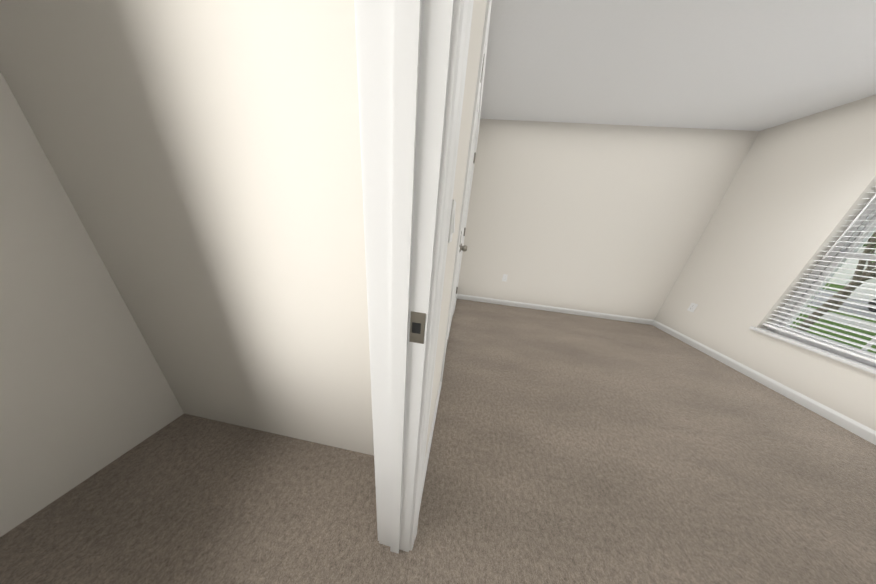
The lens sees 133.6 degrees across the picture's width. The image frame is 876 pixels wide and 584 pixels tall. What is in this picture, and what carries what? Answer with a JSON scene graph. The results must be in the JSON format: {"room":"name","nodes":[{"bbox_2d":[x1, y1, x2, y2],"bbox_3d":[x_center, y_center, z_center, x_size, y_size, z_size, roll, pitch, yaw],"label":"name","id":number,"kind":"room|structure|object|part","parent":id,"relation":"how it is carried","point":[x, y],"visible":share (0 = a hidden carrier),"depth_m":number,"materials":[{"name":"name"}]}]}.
{"room":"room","nodes":[
{"label":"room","id":0,"kind":"room"},
{"bbox_2d":[0,0,373,536],"bbox_3d":[-0.846,-0.106,-0.032,1.475,2.540,1.600,8,20,5],"label":"wall","id":1,"kind":"structure","parent":0,"point":[181,216],"depth_m":0.66,"materials":[{"name":"white paint"}]},
{"bbox_2d":[0,299,875,583],"bbox_3d":[0.958,0.863,1.490,5.204,0.100,4.330,8,20,5],"label":"floor","id":2,"kind":"structure","parent":0,"point":[565,448],"depth_m":0.91,"materials":[{"name":"carpet"}]},
{"bbox_2d":[424,0,491,462],"bbox_3d":[0.082,-0.455,1.144,0.120,2.540,3.730,8,21,7],"label":"wall","id":3,"kind":"structure","parent":0,"point":[476,30],"depth_m":0.68,"materials":[{"name":"white paint"}]},
{"bbox_2d":[354,0,473,553],"bbox_3d":[-0.133,0.130,0.000,0.155,2.107,0.890,8,21,7],"label":"door frame","id":4,"kind":"structure","parent":3,"relation":"attached to","point":[404,50],"depth_m":0.30,"materials":[{"name":"white wood"}]},
{"bbox_2d":[409,311,425,343],"bbox_3d":[-0.041,0.072,0.375,0.030,0.070,0.002,8,21,7],"label":"strike plate","id":5,"kind":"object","parent":4,"relation":"attached to","point":[417,325],"depth_m":0.37,"materials":[{"name":"grey metal"}]},
{"bbox_2d":[419,381,441,510],"bbox_3d":[-0.037,0.818,1.087,0.014,0.083,0.704,8,21,7],"label":"baseboard","id":6,"kind":"structure","parent":3,"relation":"attached to","point":[430,440],"depth_m":1.02,"materials":[{"name":"white wood"}]},
{"bbox_2d":[448,199,455,242],"bbox_3d":[0.045,-0.206,0.556,0.012,0.114,0.070,8,21,7],"label":"light switch","id":7,"kind":"object","parent":3,"relation":"attached to","point":[452,225],"visible":1,"depth_m":0.53,"materials":[{"name":"white plastic"}]},
{"bbox_2d":[447,83,480,342],"bbox_3d":[0.173,-0.339,1.412,0.099,2.032,0.606,8,21,7],"label":"closet door","id":8,"kind":"structure","parent":3,"relation":"in","point":[464,249],"depth_m":1.50,"materials":[{"name":"white paint"}]},
{"bbox_3d":[0.224,-0.377,1.649,0.064,0.068,0.068,8,21,7],"label":"knob","id":9,"kind":"part","parent":8,"relation":"part of","materials":[{"name":"grey metal"}]},
{"bbox_2d":[449,100,479,332],"bbox_3d":[0.268,-0.540,1.978,0.099,2.032,0.606,8,21,7],"label":"closet door","id":10,"kind":"structure","parent":3,"relation":"in","point":[465,214],"depth_m":1.88,"materials":[{"name":"white paint"}]},
{"bbox_3d":[0.244,-0.419,1.767,0.064,0.068,0.068,8,21,7],"label":"knob","id":11,"kind":"part","parent":10,"relation":"part of","materials":[{"name":"grey metal"}]},
{"bbox_2d":[440,0,491,385],"bbox_3d":[0.216,-0.466,1.687,0.014,2.107,1.344,8,21,7],"label":"trim","id":12,"kind":"structure","parent":3,"relation":"attached to","point":[485,33],"depth_m":1.00,"materials":[{"name":"white wood"}]},
{"bbox_2d":[457,119,759,319],"bbox_3d":[1.932,-0.852,2.692,3.654,2.540,0.120,8,20,5],"label":"wall","id":13,"kind":"structure","parent":0,"point":[608,219],"depth_m":2.52,"materials":[{"name":"white paint"}]},
{"bbox_2d":[502,274,507,281],"bbox_3d":[1.058,-0.223,2.974,0.070,0.114,0.007,8,20,5],"label":"electrical outlet","id":14,"kind":"object","parent":13,"relation":"attached to","point":[504,278],"visible":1,"depth_m":2.97,"materials":[{"name":"white plastic"}]},
{"bbox_2d":[457,294,653,324],"bbox_3d":[1.817,0.270,3.040,3.054,0.083,0.014,8,20,5],"label":"baseboard","id":15,"kind":"structure","parent":13,"relation":"attached to","point":[561,310],"depth_m":3.02,"materials":[{"name":"white wood"}]},
{"bbox_2d":[480,0,875,130],"bbox_3d":[1.188,-1.507,0.606,5.204,0.100,4.330,8,20,5],"label":"ceiling","id":16,"kind":"structure","parent":0,"point":[753,65],"depth_m":1.37,"materials":[{"name":"white paint"}]},
{"bbox_2d":[655,95,875,430],"bbox_3d":[3.305,-0.026,0.836,0.220,2.540,4.130,8,20,5],"label":"wall","id":17,"kind":"structure","parent":0,"point":[797,191],"depth_m":1.83,"materials":[{"name":"white paint"}]},
{"bbox_2d":[687,303,697,311],"bbox_3d":[3.313,0.201,2.447,0.007,0.114,0.070,8,20,5],"label":"electrical outlet","id":18,"kind":"object","parent":17,"relation":"attached to","point":[692,307],"visible":1,"depth_m":2.44,"materials":[{"name":"white plastic"}]},
{"bbox_2d":[689,304,695,310],"bbox_3d":[3.313,0.201,2.447,0.007,0.066,0.033,8,20,5],"label":"receptacle","id":19,"kind":"object","parent":18,"relation":"attached to","point":[692,307],"depth_m":2.44,"materials":[{"name":"white plastic"}]},
{"bbox_2d":[652,320,875,444],"bbox_3d":[3.083,1.058,1.258,0.014,0.083,3.530,8,20,5],"label":"baseboard","id":20,"kind":"structure","parent":17,"relation":"attached to","point":[849,424],"depth_m":1.70,"materials":[{"name":"white wood"}]},
{"bbox_2d":[750,326,875,373],"bbox_3d":[3.152,0.681,1.076,0.102,0.025,1.853,8,20,5],"label":"window sill","id":21,"kind":"structure","parent":17,"relation":"attached to","point":[851,362],"depth_m":1.57,"materials":[{"name":"white wood"}]},
{"bbox_2d":[766,193,875,366],"bbox_3d":[3.306,-0.023,0.801,0.072,1.525,1.803,8,20,5],"label":"window","id":22,"kind":"structure","parent":17,"relation":"in","point":[864,215],"depth_m":1.58,"materials":[{"name":"glass"}]},
{"bbox_2d":[762,186,875,362],"bbox_3d":[3.216,-0.053,0.803,0.103,1.518,1.835,8,20,5],"label":"window blind","id":23,"kind":"object","parent":22,"relation":"attached to","point":[859,355],"visible":1,"depth_m":1.54,"materials":[{"name":"white plastic"}]},
{"bbox_3d":[3.302,-0.024,0.801,0.064,1.423,1.703,8,20,5],"label":"window frame sashes","id":24,"kind":"part","parent":22,"relation":"part of","materials":[{"name":"white plastic"}]},
{"label":"outside","id":25,"kind":"structure","parent":0,"visible":0},
{"bbox_2d":[803,287,875,330],"bbox_3d":[16.802,2.668,1.774,12.300,0.050,120.000,8,20,5],"label":"sidewalk","id":26,"kind":"structure","parent":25,"point":[848,321],"depth_m":5.39,"materials":[{"name":"concrete"}]},
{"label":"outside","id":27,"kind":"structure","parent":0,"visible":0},
{"bbox_2d":[790,283,875,353],"bbox_3d":[46.286,6.728,-0.968,86.726,0.300,120.000,8,20,5],"label":"lawn","id":28,"kind":"structure","parent":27,"point":[842,326],"depth_m":4.63,"materials":[{"name":"green plant"}]},
{"bbox_2d":[796,232,875,330],"bbox_3d":[7.461,-1.429,2.100,4.642,5.839,4.371,8,20,5],"label":"tree","id":29,"kind":"object","parent":28,"relation":"on","point":[860,267],"depth_m":3.09,"materials":[{"name":"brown plant"}]},
{"bbox_2d":[828,240,875,283],"bbox_3d":[34.583,-4.588,13.518,10.500,8.600,13.500,8,20,5],"label":"house","id":30,"kind":"structure","parent":28,"relation":"on","point":[851,266],"depth_m":13.38,"materials":[{"name":"paint"}]},
{"bbox_2d":[830,233,875,311],"bbox_3d":[12.826,-2.521,5.168,5.053,6.712,4.680,8,20,5],"label":"tree","id":31,"kind":"object","parent":28,"relation":"on","point":[870,268],"depth_m":5.83,"materials":[{"name":"green plant"}]},
{"bbox_2d":[863,232,875,261],"bbox_3d":[10.469,-1.578,2.416,5.446,6.444,5.066,8,20,5],"label":"tree","id":32,"kind":"object","parent":28,"relation":"on","point":[872,249],"depth_m":4.17,"materials":[{"name":"green plant"}]},
{"bbox_2d":[810,289,875,318],"bbox_3d":[16.802,2.675,1.776,7.500,0.035,120.000,8,20,5],"label":"road","id":33,"kind":"structure","parent":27,"point":[846,309],"depth_m":7.18,"materials":[{"name":"grey asphalt"}]},
{"bbox_2d":[848,284,875,312],"bbox_3d":[15.764,0.708,4.648,1.980,1.449,4.600,6,20,2],"label":"car","id":34,"kind":"object","parent":33,"relation":"on","point":[873,286],"depth_m":6.56,"materials":[{"name":"white paint"}]}
]}

